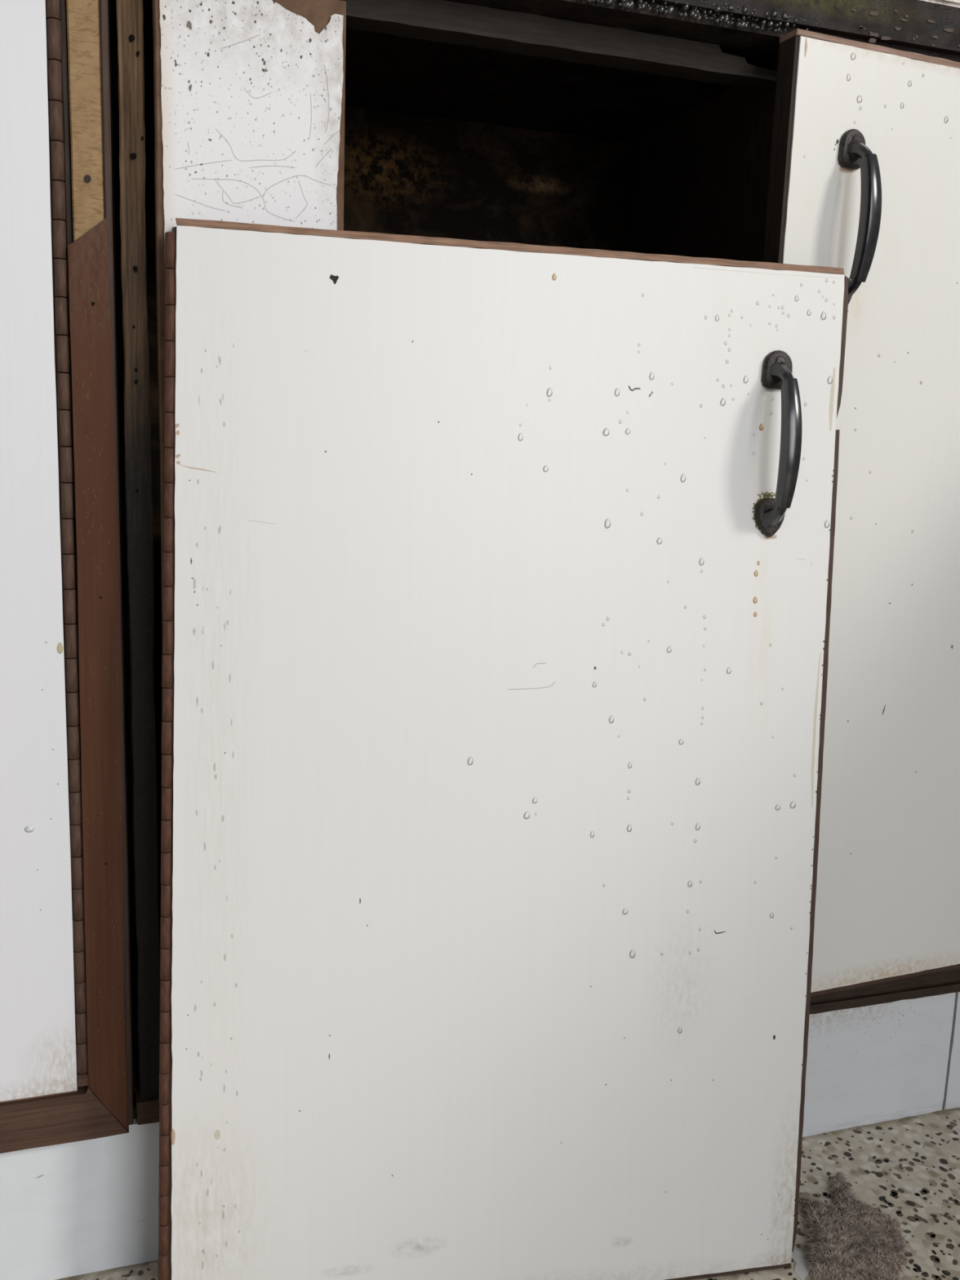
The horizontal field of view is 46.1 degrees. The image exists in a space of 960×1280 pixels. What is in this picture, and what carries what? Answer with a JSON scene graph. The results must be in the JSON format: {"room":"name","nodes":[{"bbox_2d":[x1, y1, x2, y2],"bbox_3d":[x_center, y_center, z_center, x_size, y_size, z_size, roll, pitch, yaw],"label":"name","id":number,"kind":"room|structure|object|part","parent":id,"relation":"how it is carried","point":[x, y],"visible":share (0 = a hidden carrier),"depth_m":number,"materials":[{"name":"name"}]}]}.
{"room":"damaged room","nodes":[
{"label":"damaged room","id":0,"kind":"room"},
{"bbox_2d":[55,1063,959,1279],"bbox_3d":[0.005,0.601,0.031,3.200,0.051,2.800,-1,11,-18],"label":"floor","id":1,"kind":"structure","parent":0,"point":[908,1168],"depth_m":0.89,"materials":[{"name":"stone"}]},
{"bbox_2d":[0,0,134,1153],"bbox_3d":[-0.516,-0.068,0.850,0.462,0.726,0.507,-1,11,-18],"label":"base cabinet","id":2,"kind":"object","parent":1,"relation":"on","point":[67,1043],"visible":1,"depth_m":0.68,"materials":[{"name":"white laminate"}]},
{"bbox_3d":[-0.468,0.300,0.677,0.426,0.004,0.014,-1,11,-18],"label":"rail","id":3,"kind":"part","parent":2,"relation":"part of","materials":[{"name":"brown wood"}]},
{"bbox_2d":[110,0,848,1279],"bbox_3d":[-0.062,-0.016,0.950,0.457,0.834,0.625,-1,11,-18],"label":"base cabinet","id":4,"kind":"object","parent":1,"relation":"on","point":[243,117],"depth_m":0.71,"materials":[{"name":"white laminate"}]},
{"bbox_3d":[-0.293,-0.082,0.942,0.016,0.716,0.470,-1,11,-18],"label":"panel","id":5,"kind":"part","parent":4,"relation":"part of","materials":[{"name":"brown wood"}]},
{"bbox_3d":[-0.056,0.265,0.950,0.421,0.018,0.227,-1,11,-18],"label":"panel","id":6,"kind":"part","parent":4,"relation":"part of","materials":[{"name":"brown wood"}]},
{"bbox_3d":[-0.143,-0.031,0.708,0.109,0.692,0.015,-1,11,-18],"label":"filler panel","id":7,"kind":"part","parent":4,"relation":"part of","materials":[{"name":"white laminate"}]},
{"bbox_3d":[-0.082,-0.102,1.000,0.421,0.682,0.012,-1,11,-18],"label":"panel","id":8,"kind":"part","parent":4,"relation":"part of","materials":[{"name":"white laminate"}]},
{"bbox_3d":[0.009,-0.386,0.713,0.418,0.018,0.022,-1,11,-18],"label":"rail","id":9,"kind":"part","parent":4,"relation":"part of","materials":[{"name":"grey wood"}]},
{"bbox_3d":[0.128,-0.106,1.064,0.016,0.683,0.500,-1,11,-18],"label":"panel","id":10,"kind":"part","parent":4,"relation":"part of","materials":[{"name":"brown wood"}]},
{"bbox_3d":[0.186,-0.078,0.724,0.020,0.025,0.005,0,7,-12],"label":"mounting plate","id":11,"kind":"part","parent":4,"relation":"part of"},
{"bbox_3d":[0.188,-0.171,0.712,0.020,0.024,0.005,0,7,-12],"label":"mounting plate","id":12,"kind":"part","parent":4,"relation":"part of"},
{"bbox_3d":[0.190,-0.122,0.704,0.015,0.104,0.028,0,7,-12],"label":"pull handle","id":13,"kind":"part","parent":4,"relation":"part of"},
{"bbox_2d":[0,991,959,1279],"bbox_3d":[-0.170,0.371,0.804,1.577,0.118,0.027,-1,11,-18],"label":"baseboard","id":14,"kind":"structure","parent":1,"relation":"on","point":[71,1209],"depth_m":0.77,"materials":[{"name":"white tile"}]},
{"bbox_2d":[798,1170,911,1279],"bbox_3d":[0.271,0.440,0.811,0.083,0.010,0.194,4,10,9],"label":"rug","id":15,"kind":"object","parent":1,"relation":"on","point":[850,1239],"visible":1,"depth_m":0.82,"materials":[{"name":"grey fur"}]},
{"bbox_2d":[763,28,959,1014],"bbox_3d":[0.317,-0.088,1.091,0.448,0.716,0.576,-1,11,-18],"label":"base cabinet","id":16,"kind":"object","parent":1,"relation":"on","point":[864,175],"visible":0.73,"depth_m":0.81,"materials":[{"name":"white laminate"}]},
{"bbox_2d":[142,0,959,142],"bbox_3d":[-0.156,-0.468,0.905,1.700,0.068,0.587,-1,11,-18],"label":"countertop","id":17,"kind":"structure","parent":16,"relation":"on","point":[384,72],"depth_m":0.80,"materials":[{"name":"stone"}]},
{"bbox_3d":[0.386,-0.065,0.866,0.427,0.667,0.017,-2,11,-23],"label":"door","id":18,"kind":"part","parent":16,"relation":"part of","materials":[{"name":"white laminate"}]},
{"bbox_3d":[0.249,-0.275,0.739,0.020,0.118,0.030,-2,11,-23],"label":"pull handle","id":19,"kind":"part","parent":16,"relation":"part of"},
{"bbox_3d":[0.392,0.271,0.968,0.402,0.059,0.020,-1,11,-18],"label":"rail","id":20,"kind":"part","parent":16,"relation":"part of","materials":[{"name":"brown wood"}]}
]}

